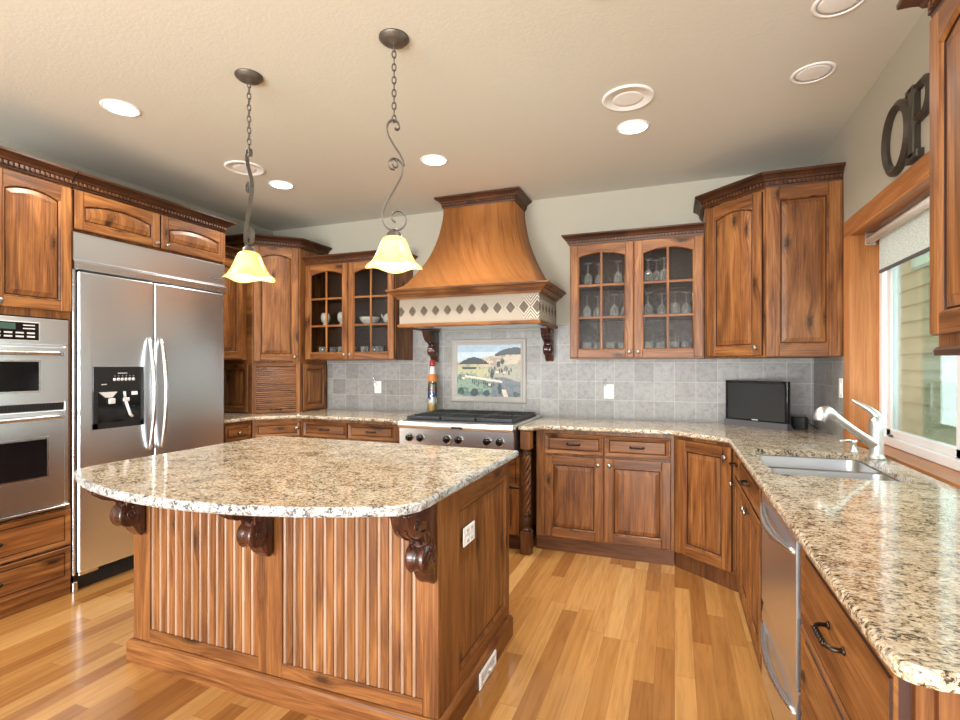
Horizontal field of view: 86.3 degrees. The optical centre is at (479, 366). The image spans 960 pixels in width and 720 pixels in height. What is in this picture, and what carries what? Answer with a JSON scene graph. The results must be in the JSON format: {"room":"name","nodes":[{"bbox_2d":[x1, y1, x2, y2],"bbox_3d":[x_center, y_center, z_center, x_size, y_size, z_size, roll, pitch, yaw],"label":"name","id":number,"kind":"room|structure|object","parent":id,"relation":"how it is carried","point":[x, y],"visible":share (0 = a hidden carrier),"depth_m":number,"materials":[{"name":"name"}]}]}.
{"room":"kitchen","nodes":[
{"label":"kitchen","id":0,"kind":"room"},
{"bbox_2d":[0,140,272,407],"bbox_3d":[-3.659,-0.045,1.772,0.100,2.790,7.910,0,0,21],"label":"wall","id":1,"kind":"structure","parent":0,"point":[239,228],"depth_m":4.30,"materials":[{"name":"beige paint"}]},
{"bbox_2d":[70,171,236,264],"bbox_3d":[-2.492,-0.983,3.698,0.701,0.346,1.171,0,0,21],"label":"upper cabinet","id":2,"kind":"object","parent":1,"relation":"attached to","point":[128,218],"visible":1,"depth_m":3.44,"materials":[{"name":"brown wood"}]},
{"bbox_2d":[224,245,245,359],"bbox_3d":[-2.345,-0.548,4.479,0.421,0.976,0.485,0,0,21],"label":"upper cabinet","id":3,"kind":"object","parent":1,"relation":"attached to","point":[235,295],"visible":0.23,"depth_m":4.50,"materials":[{"name":"brown wood"}]},
{"bbox_2d":[0,535,773,719],"bbox_3d":[-1.255,1.400,0.857,5.245,0.100,8.110,0,0,21],"label":"floor","id":4,"kind":"structure","parent":0,"point":[594,637],"depth_m":2.36,"materials":[{"name":"brown wood"}]},
{"bbox_2d":[0,145,77,619],"bbox_3d":[-2.850,0.097,2.759,0.701,2.506,0.830,0,0,21],"label":"tall cabinet","id":5,"kind":"object","parent":4,"relation":"on","point":[35,209],"visible":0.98,"depth_m":2.87,"materials":[{"name":"brown wood"}]},
{"bbox_2d":[0,315,69,520],"bbox_3d":[-2.793,0.274,2.751,0.643,1.092,0.766,0,0,21],"label":"double oven","id":6,"kind":"object","parent":5,"relation":"in","point":[33,351],"visible":1,"depth_m":2.84,"materials":[{"name":"silver metal"}]},
{"bbox_2d":[70,231,225,592],"bbox_3d":[-2.472,0.273,3.650,0.704,2.155,1.099,0,0,21],"label":"refrigerator","id":7,"kind":"object","parent":4,"relation":"on","point":[147,324],"visible":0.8,"depth_m":3.35,"materials":[{"name":"grey metal"}]},
{"bbox_2d":[224,420,250,442],"bbox_3d":[-2.276,0.906,4.354,0.640,0.888,0.310,0,0,21],"label":"base cabinet","id":8,"kind":"object","parent":4,"relation":"on","point":[236,431],"visible":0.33,"depth_m":4.24,"materials":[{"name":"brown wood"}]},
{"bbox_2d":[251,418,302,438],"bbox_3d":[-1.942,0.906,4.871,0.903,0.888,0.885,0,0,21],"label":"base cabinet","id":9,"kind":"object","parent":4,"relation":"on","point":[273,427],"visible":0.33,"depth_m":4.47,"materials":[{"name":"brown wood"}]},
{"bbox_2d":[86,462,512,719],"bbox_3d":[-0.770,0.907,2.350,1.590,0.885,1.127,0,0,21],"label":"kitchen island","id":10,"kind":"object","parent":4,"relation":"on","point":[366,618],"visible":0.7,"depth_m":2.04,"materials":[{"name":"brown wood"}]},
{"bbox_2d":[73,436,518,517],"bbox_3d":[-0.797,0.447,2.288,1.626,0.034,1.343,0,0,21],"label":"island countertop","id":11,"kind":"structure","parent":10,"relation":"on","point":[266,476],"depth_m":2.02,"materials":[{"name":"stone"}]},
{"bbox_2d":[463,521,474,547],"bbox_3d":[-0.043,0.675,2.065,0.008,0.076,0.118,0,0,21],"label":"wall outlet","id":12,"kind":"object","parent":10,"relation":"attached to","point":[469,530],"visible":1,"depth_m":2.05,"materials":[{"name":"white plastic"}]},
{"bbox_2d":[479,649,496,690],"bbox_3d":[0.041,1.312,2.218,0.018,0.069,0.205,0,0,21],"label":"vent register","id":13,"kind":"object","parent":10,"relation":"attached to","point":[491,663],"visible":1,"depth_m":2.21,"materials":[{"name":"white plastic"}]},
{"bbox_2d":[303,419,395,442],"bbox_3d":[-1.012,0.906,4.636,1.008,0.888,0.663,0,0,21],"label":"base cabinet","id":14,"kind":"object","parent":4,"relation":"on","point":[312,428],"visible":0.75,"depth_m":4.36,"materials":[{"name":"brown wood"}]},
{"bbox_2d":[224,407,423,424],"bbox_3d":[-1.478,0.445,4.524,2.018,0.030,1.197,0,0,21],"label":"countertop","id":15,"kind":"structure","parent":14,"relation":"on","point":[393,417],"depth_m":4.49,"materials":[{"name":"stone"}]},
{"bbox_2d":[224,233,331,413],"bbox_3d":[-1.984,-0.384,4.955,0.764,1.625,0.764,0,0,21],"label":"tall cabinet","id":16,"kind":"object","parent":15,"relation":"on","point":[275,312],"visible":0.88,"depth_m":4.74,"materials":[{"name":"brown wood"}]},
{"bbox_2d":[428,360,436,411],"bbox_3d":[-0.432,0.184,4.653,0.090,0.492,0.090,0,0,21],"label":"bottle","id":17,"kind":"object","parent":15,"relation":"on","point":[432,377],"visible":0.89,"depth_m":4.62,"materials":[{"name":"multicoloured glass"}]},
{"bbox_2d":[394,425,399,442],"bbox_3d":[-0.631,0.906,4.068,0.076,0.888,0.076,0,0,21],"label":"turned post","id":18,"kind":"object","parent":4,"relation":"on","point":[396,428],"visible":0.02,"depth_m":4.04,"materials":[{"name":"brown wood"}]},
{"bbox_2d":[509,444,535,549],"bbox_3d":[-0.021,0.993,4.213,0.955,0.715,0.738,0,0,21],"label":"base cabinet","id":19,"kind":"object","parent":4,"relation":"on","point":[515,465],"visible":0.04,"depth_m":3.77,"materials":[{"name":"brown wood"}]},
{"bbox_2d":[520,431,532,554],"bbox_3d":[0.338,0.906,3.700,0.076,0.888,0.076,0,0,21],"label":"turned post","id":20,"kind":"object","parent":4,"relation":"on","point":[526,437],"visible":0.99,"depth_m":3.67,"materials":[{"name":"brown wood"}]},
{"bbox_2d":[536,429,673,565],"bbox_3d":[0.963,0.906,3.885,0.958,0.888,0.663,0,0,21],"label":"base cabinet","id":21,"kind":"object","parent":4,"relation":"on","point":[604,494],"visible":1,"depth_m":3.60,"materials":[{"name":"brown wood"}]},
{"bbox_2d":[518,417,959,693],"bbox_3d":[0.874,0.445,2.450,1.998,0.030,3.403,0,0,21],"label":"countertop","id":22,"kind":"structure","parent":21,"relation":"on","point":[889,551],"depth_m":1.33,"materials":[{"name":"stone"}]},
{"bbox_2d":[398,409,540,452],"bbox_3d":[-0.056,0.505,4.122,0.915,0.246,0.834,0,0,21],"label":"rangetop","id":23,"kind":"object","parent":22,"relation":"on","point":[442,427],"visible":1,"depth_m":3.80,"materials":[{"name":"silver metal"}]},
{"bbox_2d":[724,380,793,430],"bbox_3d":[1.966,0.266,3.628,0.085,0.328,0.458,0,0,-30],"label":"television","id":24,"kind":"object","parent":22,"relation":"on","point":[756,404],"visible":1,"depth_m":3.58,"materials":[{"name":"black plastic"}]},
{"bbox_2d":[791,416,817,429],"bbox_3d":[2.219,0.388,3.502,0.093,0.085,0.138,0,0,-39],"label":"cable box","id":25,"kind":"object","parent":22,"relation":"on","point":[797,422],"visible":0.93,"depth_m":3.48,"materials":[{"name":"black plastic"}]},
{"bbox_2d":[756,454,899,481],"bbox_3d":[1.520,0.564,2.288,0.477,0.205,0.689,0,0,21],"label":"sink","id":26,"kind":"object","parent":22,"relation":"in","point":[790,465],"visible":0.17,"depth_m":2.51,"materials":[{"name":"silver metal"}]},
{"bbox_2d":[839,439,858,452],"bbox_3d":[1.841,0.396,2.555,0.101,0.068,0.039,0,0,-13],"label":"soap dispenser","id":27,"kind":"object","parent":22,"relation":"on","point":[853,449],"visible":1,"depth_m":2.55,"materials":[{"name":"silver metal"}]},
{"bbox_2d":[813,399,885,459],"bbox_3d":[1.697,0.293,2.386,0.374,0.273,0.123,0,0,-11],"label":"kitchen faucet","id":28,"kind":"object","parent":22,"relation":"on","point":[874,440],"visible":1,"depth_m":2.36,"materials":[{"name":"silver metal"}]},
{"bbox_2d":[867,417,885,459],"bbox_3d":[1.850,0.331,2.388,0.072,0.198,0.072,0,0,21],"label":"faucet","id":29,"kind":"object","parent":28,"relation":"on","point":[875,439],"depth_m":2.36,"materials":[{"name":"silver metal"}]},
{"bbox_2d":[675,436,738,591],"bbox_3d":[1.810,0.906,3.432,0.943,0.888,0.908,0,0,21],"label":"base cabinet","id":30,"kind":"object","parent":4,"relation":"on","point":[704,497],"visible":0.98,"depth_m":3.23,"materials":[{"name":"brown wood"}]},
{"bbox_2d":[729,451,743,609],"bbox_3d":[1.739,0.906,2.834,0.651,0.888,0.265,0,0,21],"label":"base cabinet","id":31,"kind":"object","parent":4,"relation":"on","point":[736,483],"visible":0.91,"depth_m":2.94,"materials":[{"name":"brown wood"}]},
{"bbox_2d":[759,491,802,719],"bbox_3d":[1.278,0.909,1.662,0.633,0.882,0.635,0,0,21],"label":"dishwasher","id":32,"kind":"object","parent":4,"relation":"on","point":[780,626],"visible":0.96,"depth_m":1.67,"materials":[{"name":"grey metal"}]},
{"bbox_2d":[739,454,850,673],"bbox_3d":[1.548,0.906,2.334,0.651,0.888,0.800,0,0,21],"label":"base cabinet","id":33,"kind":"object","parent":4,"relation":"on","point":[750,493],"visible":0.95,"depth_m":2.39,"materials":[{"name":"brown wood"}]},
{"bbox_2d":[801,546,959,719],"bbox_3d":[1.046,0.906,1.013,0.651,0.888,0.706,0,0,21],"label":"base cabinet","id":34,"kind":"object","parent":4,"relation":"on","point":[843,677],"visible":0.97,"depth_m":1.08,"materials":[{"name":"brown wood"}]},
{"bbox_2d":[0,0,925,230],"bbox_3d":[-1.255,-1.490,0.857,5.245,0.100,8.110,0,0,21],"label":"ceiling","id":35,"kind":"structure","parent":0,"point":[511,93],"depth_m":2.68,"materials":[{"name":"white paint"}]},
{"bbox_2d":[99,99,141,116],"bbox_3d":[-2.000,-1.437,2.851,0.194,0.006,0.194,0,0,21],"label":"recessed light","id":36,"kind":"object","parent":35,"relation":"in","point":[118,107],"visible":1,"depth_m":2.84,"materials":[{"name":"white glass"}]},
{"bbox_2d":[224,160,264,175],"bbox_3d":[-1.704,-1.435,3.713,0.274,0.009,0.274,0,0,21],"label":"ceiling speaker","id":37,"kind":"object","parent":35,"relation":"attached to","point":[236,166],"visible":0.88,"depth_m":3.70,"materials":[{"name":"white plastic"}]},
{"bbox_2d":[233,165,256,172],"bbox_3d":[-1.704,-1.434,3.713,0.236,0.002,0.236,0,0,21],"label":"speaker grille","id":38,"kind":"object","parent":37,"relation":"attached to","point":[236,168],"depth_m":3.71,"materials":[{"name":"white fabric"}]},
{"bbox_2d":[222,68,275,282],"bbox_3d":[-1.145,-0.935,2.537,0.236,1.011,0.236,0,0,9],"label":"pendant light","id":39,"kind":"object","parent":35,"relation":"hanging from","point":[248,266],"visible":1,"depth_m":2.52,"materials":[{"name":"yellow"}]},
{"bbox_2d":[268,180,293,188],"bbox_3d":[-1.573,-1.437,4.054,0.194,0.006,0.194,0,0,21],"label":"recessed light","id":40,"kind":"object","parent":35,"relation":"in","point":[279,184],"visible":1,"depth_m":4.04,"materials":[{"name":"white glass"}]},
{"bbox_2d":[365,28,421,273],"bbox_3d":[-0.377,-0.935,2.244,0.235,1.011,0.235,0,0,38],"label":"pendant light","id":41,"kind":"object","parent":35,"relation":"hanging from","point":[393,255],"visible":1,"depth_m":2.23,"materials":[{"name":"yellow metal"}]},
{"bbox_2d":[420,154,447,165],"bbox_3d":[-0.320,-1.437,3.572,0.194,0.006,0.194,0,0,21],"label":"recessed light","id":42,"kind":"object","parent":35,"relation":"in","point":[432,160],"visible":1,"depth_m":3.57,"materials":[{"name":"white glass"}]},
{"bbox_2d":[602,84,654,111],"bbox_3d":[0.794,-1.435,2.745,0.274,0.009,0.274,0,0,21],"label":"ceiling speaker","id":43,"kind":"object","parent":35,"relation":"attached to","point":[629,97],"visible":1,"depth_m":2.73,"materials":[{"name":"white plastic"}]},
{"bbox_2d":[613,91,643,106],"bbox_3d":[0.794,-1.434,2.745,0.236,0.002,0.236,0,0,21],"label":"speaker grille","id":44,"kind":"object","parent":43,"relation":"attached to","point":[620,98],"depth_m":2.74,"materials":[{"name":"white fabric"}]},
{"bbox_2d":[616,119,649,134],"bbox_3d":[0.921,-1.437,3.079,0.194,0.006,0.194,0,0,21],"label":"recessed light","id":45,"kind":"object","parent":35,"relation":"in","point":[636,126],"visible":1,"depth_m":3.07,"materials":[{"name":"white glass"}]},
{"bbox_2d":[790,61,836,83],"bbox_3d":[1.634,-1.437,2.511,0.194,0.006,0.194,0,0,21],"label":"recessed light","id":46,"kind":"object","parent":35,"relation":"in","point":[814,72],"visible":1,"depth_m":2.50,"materials":[{"name":"white plastic"}]},
{"bbox_2d":[811,0,865,17],"bbox_3d":[1.419,-1.437,2.016,0.194,0.006,0.194,0,0,21],"label":"recessed light","id":47,"kind":"object","parent":35,"relation":"in","point":[820,8],"visible":1,"depth_m":2.05,"materials":[{"name":"white plastic"}]},
{"bbox_2d":[273,174,774,537],"bbox_3d":[0.169,-0.045,4.600,5.245,2.790,0.100,0,0,21],"label":"wall","id":48,"kind":"structure","parent":0,"point":[546,220],"depth_m":4.35,"materials":[{"name":"beige paint"}]},
{"bbox_2d":[302,250,417,360],"bbox_3d":[-1.134,-0.549,4.837,1.036,0.978,0.378,0,0,21],"label":"upper cabinet","id":49,"kind":"object","parent":48,"relation":"attached to","point":[341,282],"visible":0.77,"depth_m":4.82,"materials":[{"name":"brown wood"}]},
{"bbox_2d":[321,313,330,324],"bbox_3d":[-1.491,-0.453,4.949,0.094,0.125,0.094,0,0,21],"label":"goblet","id":50,"kind":"object","parent":49,"relation":"on","point":[323,315],"visible":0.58,"depth_m":4.92,"materials":[{"name":"white ceramic"}]},
{"bbox_2d":[337,312,341,324],"bbox_3d":[-1.313,-0.453,4.881,0.094,0.125,0.094,0,0,21],"label":"goblet","id":51,"kind":"object","parent":49,"relation":"on","point":[339,315],"visible":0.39,"depth_m":4.84,"materials":[{"name":"white ceramic"}]},
{"bbox_2d":[312,294,387,303],"bbox_3d":[-1.147,-0.645,4.883,0.942,0.016,0.283,0,0,21],"label":"shelf","id":52,"kind":"object","parent":49,"relation":"attached to","point":[375,300],"depth_m":4.96,"materials":[{"name":"brown wood"}]},
{"bbox_2d":[314,325,387,329],"bbox_3d":[-1.147,-0.382,4.883,0.942,0.016,0.283,0,0,21],"label":"shelf","id":53,"kind":"object","parent":49,"relation":"attached to","point":[377,327],"depth_m":4.95,"materials":[{"name":"brown"}]},
{"bbox_2d":[359,317,379,323],"bbox_3d":[-1.038,-0.426,4.819,0.196,0.070,0.196,0,0,21],"label":"serving bowl","id":54,"kind":"object","parent":49,"relation":"on","point":[366,320],"visible":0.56,"depth_m":4.76,"materials":[{"name":"white ceramic"}]},
{"bbox_2d":[381,312,387,322],"bbox_3d":[-0.837,-0.457,4.732,0.122,0.133,0.147,0,0,-30],"label":"teapot","id":55,"kind":"object","parent":49,"relation":"on","point":[385,318],"visible":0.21,"depth_m":4.69,"materials":[{"name":"white ceramic"}]},
{"bbox_2d":[383,313,387,322],"bbox_3d":[-0.835,-0.440,4.731,0.120,0.099,0.120,0,0,21],"label":"pot","id":56,"kind":"object","parent":55,"relation":"on","point":[385,318],"depth_m":4.69,"materials":[{"name":"white ceramic"}]},
{"bbox_2d":[385,187,565,361],"bbox_3d":[-0.024,-0.739,4.254,1.354,1.391,0.684,0,0,21],"label":"range hood","id":57,"kind":"object","parent":48,"relation":"attached to","point":[483,239],"visible":0.99,"depth_m":4.14,"materials":[{"name":"brown wood"}]},
{"bbox_2d":[327,325,843,438],"bbox_3d":[0.299,0.040,4.095,4.242,0.780,0.752,0,0,21],"label":"tile backsplash","id":58,"kind":"structure","parent":48,"relation":"attached to","point":[686,390],"depth_m":4.24,"materials":[{"name":"tile"}]},
{"bbox_2d":[374,381,380,392],"bbox_3d":[-0.993,0.200,4.974,0.078,0.118,0.008,0,0,21],"label":"wall outlet","id":59,"kind":"object","parent":58,"relation":"attached to","point":[377,389],"visible":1,"depth_m":4.97,"materials":[{"name":"white plastic"}]},
{"bbox_2d":[452,338,526,402],"bbox_3d":[0.072,0.037,4.563,0.704,0.566,0.020,0,0,21],"label":"tile mural","id":60,"kind":"object","parent":58,"relation":"attached to","point":[483,370],"visible":1,"depth_m":4.56,"materials":[{"name":"multicoloured tile"}]},
{"bbox_2d":[457,344,520,396],"bbox_3d":[0.073,0.037,4.567,0.600,0.462,0.001,0,0,21],"label":"painting","id":61,"kind":"object","parent":60,"relation":"attached to","point":[482,370],"depth_m":4.56},
{"bbox_2d":[604,384,613,398],"bbox_3d":[1.056,0.205,4.195,0.078,0.118,0.008,0,0,21],"label":"wall outlet","id":62,"kind":"object","parent":58,"relation":"attached to","point":[608,394],"visible":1,"depth_m":4.19,"materials":[{"name":"white plastic"}]},
{"bbox_2d":[839,378,842,397],"bbox_3d":[2.164,0.130,3.071,0.010,0.118,0.072,0,0,21],"label":"light switch","id":63,"kind":"object","parent":58,"relation":"attached to","point":[840,379],"visible":1,"depth_m":3.06,"materials":[{"name":"white plastic"}]},
{"bbox_2d":[561,222,703,358],"bbox_3d":[1.172,-0.539,3.960,1.017,0.958,0.378,0,0,21],"label":"upper cabinet","id":64,"kind":"object","parent":48,"relation":"attached to","point":[683,265],"visible":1,"depth_m":3.93,"materials":[{"name":"brown wood"}]},
{"bbox_2d":[582,342,590,348],"bbox_3d":[0.845,-0.134,4.049,0.072,0.110,0.071,0,0,21],"label":"tumbler","id":65,"kind":"object","parent":64,"relation":"in","point":[589,343],"visible":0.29,"depth_m":4.03,"materials":[{"name":"clear glass"}]},
{"bbox_2d":[583,295,590,316],"bbox_3d":[0.845,-0.471,4.049,0.062,0.175,0.061,0,0,21],"label":"wine glass","id":66,"kind":"object","parent":64,"relation":"on","point":[585,295],"visible":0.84,"depth_m":4.04,"materials":[{"name":"clear glass"}]},
{"bbox_2d":[584,263,591,283],"bbox_3d":[0.854,-0.728,4.046,0.062,0.175,0.061,0,0,21],"label":"wine glass","id":67,"kind":"object","parent":64,"relation":"on","point":[584,263],"visible":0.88,"depth_m":4.04,"materials":[{"name":"clear glass"}]},
{"bbox_2d":[606,342,614,348],"bbox_3d":[1.016,-0.134,3.984,0.072,0.110,0.071,0,0,21],"label":"tumbler","id":68,"kind":"object","parent":64,"relation":"in","point":[607,343],"visible":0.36,"depth_m":3.97,"materials":[{"name":"clear glass"}]},
{"bbox_2d":[610,294,617,315],"bbox_3d":[1.043,-0.471,3.974,0.062,0.175,0.061,0,0,21],"label":"wine glass","id":69,"kind":"object","parent":64,"relation":"on","point":[611,294],"visible":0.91,"depth_m":3.96,"materials":[{"name":"clear glass"}]},
{"bbox_2d":[614,260,621,282],"bbox_3d":[1.070,-0.728,3.964,0.062,0.175,0.061,0,0,21],"label":"wine glass","id":70,"kind":"object","parent":64,"relation":"on","point":[618,260],"visible":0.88,"depth_m":3.96,"materials":[{"name":"clear glass"}]},
{"bbox_2d":[580,278,692,291],"bbox_3d":[1.212,-0.632,3.986,0.923,0.016,0.283,0,0,21],"label":"shelf","id":71,"kind":"object","parent":64,"relation":"attached to","point":[677,285],"depth_m":4.02,"materials":[{"name":"brown"}]},
{"bbox_2d":[580,316,692,322],"bbox_3d":[1.212,-0.375,3.986,0.923,0.016,0.283,0,0,21],"label":"shelf","id":72,"kind":"object","parent":64,"relation":"attached to","point":[676,319],"depth_m":4.00,"materials":[{"name":"brown"}]},
{"bbox_2d":[644,258,651,280],"bbox_3d":[1.276,-0.728,3.885,0.062,0.175,0.061,0,0,21],"label":"wine glass","id":73,"kind":"object","parent":64,"relation":"on","point":[646,258],"visible":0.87,"depth_m":3.88,"materials":[{"name":"clear glass"}]},
{"bbox_2d":[644,292,651,314],"bbox_3d":[1.276,-0.471,3.885,0.062,0.175,0.061,0,0,21],"label":"wine glass","id":74,"kind":"object","parent":64,"relation":"on","point":[647,292],"visible":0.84,"depth_m":3.88,"materials":[{"name":"clear glass"}]},
{"bbox_2d":[644,341,652,347],"bbox_3d":[1.276,-0.134,3.885,0.072,0.110,0.071,0,0,21],"label":"tumbler","id":75,"kind":"object","parent":64,"relation":"in","point":[651,342],"visible":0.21,"depth_m":3.87,"materials":[{"name":"clear glass"}]},
{"bbox_2d":[655,342,664,347],"bbox_3d":[1.379,-0.134,3.910,0.072,0.110,0.071,0,0,21],"label":"tumbler","id":76,"kind":"object","parent":64,"relation":"in","point":[657,343],"visible":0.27,"depth_m":3.90,"materials":[{"name":"clear glass"}]},
{"bbox_2d":[657,293,665,313],"bbox_3d":[1.387,-0.471,3.907,0.062,0.175,0.061,0,0,21],"label":"wine glass","id":77,"kind":"object","parent":64,"relation":"on","point":[658,293],"visible":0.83,"depth_m":3.90,"materials":[{"name":"clear glass"}]},
{"bbox_2d":[669,341,678,347],"bbox_3d":[1.447,-0.134,3.820,0.072,0.110,0.071,0,0,21],"label":"tumbler","id":78,"kind":"object","parent":64,"relation":"in","point":[670,342],"visible":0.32,"depth_m":3.80,"materials":[{"name":"clear glass"}]},
{"bbox_2d":[671,291,679,313],"bbox_3d":[1.456,-0.471,3.817,0.062,0.175,0.061,0,0,21],"label":"wine glass","id":79,"kind":"object","parent":64,"relation":"on","point":[671,291],"visible":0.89,"depth_m":3.81,"materials":[{"name":"clear glass"}]},
{"bbox_2d":[681,341,690,347],"bbox_3d":[1.549,-0.134,3.845,0.072,0.110,0.071,0,0,21],"label":"tumbler","id":80,"kind":"object","parent":64,"relation":"in","point":[682,342],"visible":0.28,"depth_m":3.84,"materials":[{"name":"clear glass"}]},
{"bbox_2d":[682,292,690,313],"bbox_3d":[1.549,-0.471,3.845,0.062,0.175,0.061,0,0,21],"label":"wine glass","id":81,"kind":"object","parent":64,"relation":"on","point":[682,292],"visible":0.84,"depth_m":3.84,"materials":[{"name":"clear glass"}]},
{"bbox_2d":[693,162,845,358],"bbox_3d":[1.906,-0.633,3.497,0.809,1.146,0.724,0,0,21],"label":"upper cabinet","id":82,"kind":"object","parent":48,"relation":"attached to","point":[773,240],"visible":1,"depth_m":3.19,"materials":[{"name":"brown wood"}]},
{"bbox_2d":[817,8,930,441],"bbox_3d":[1.103,-0.045,-0.040,0.200,2.790,7.910,0,0,21],"label":"wall","id":83,"kind":"structure","parent":0,"point":[857,144],"depth_m":2.55,"materials":[{"name":"beige paint"}]},
{"bbox_2d":[881,98,907,176],"bbox_3d":[1.875,-1.028,2.311,0.027,0.328,0.312,0,0,21],"label":"letter","id":84,"kind":"object","parent":83,"relation":"attached to","point":[890,169],"visible":0.88,"depth_m":2.32,"materials":[{"name":"grey metal"}]},
{"bbox_2d":[844,150,959,488],"bbox_3d":[1.890,-0.198,2.068,0.217,1.284,1.900,0,0,21],"label":"trim","id":85,"kind":"structure","parent":83,"relation":"attached to","point":[861,261],"depth_m":2.86,"materials":[{"name":"brown wood"}]},
{"bbox_2d":[905,73,929,165],"bbox_3d":[1.787,-1.012,2.082,0.027,0.312,0.212,0,0,21],"label":"letter","id":86,"kind":"object","parent":83,"relation":"attached to","point":[916,114],"visible":0.78,"depth_m":2.10,"materials":[{"name":"grey metal"}]},
{"bbox_2d":[879,239,959,471],"bbox_3d":[1.952,-0.158,2.039,0.076,1.158,1.694,0,0,21],"label":"window","id":87,"kind":"structure","parent":83,"relation":"in","point":[919,390],"depth_m":2.48,"materials":[{"name":"glass"}]},
{"bbox_2d":[865,196,929,272],"bbox_3d":[1.867,-0.616,2.069,0.051,0.242,1.627,0,0,21],"label":"roller blind","id":88,"kind":"object","parent":87,"relation":"attached to","point":[905,238],"visible":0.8,"depth_m":2.41,"materials":[{"name":"white fabric"}]},
{"bbox_2d":[896,0,959,355],"bbox_3d":[1.160,-0.507,0.926,0.377,0.958,0.866,0,0,21],"label":"upper cabinet","id":89,"kind":"object","parent":83,"relation":"attached to","point":[945,14],"visible":1,"depth_m":1.26,"materials":[{"name":"brown wood"}]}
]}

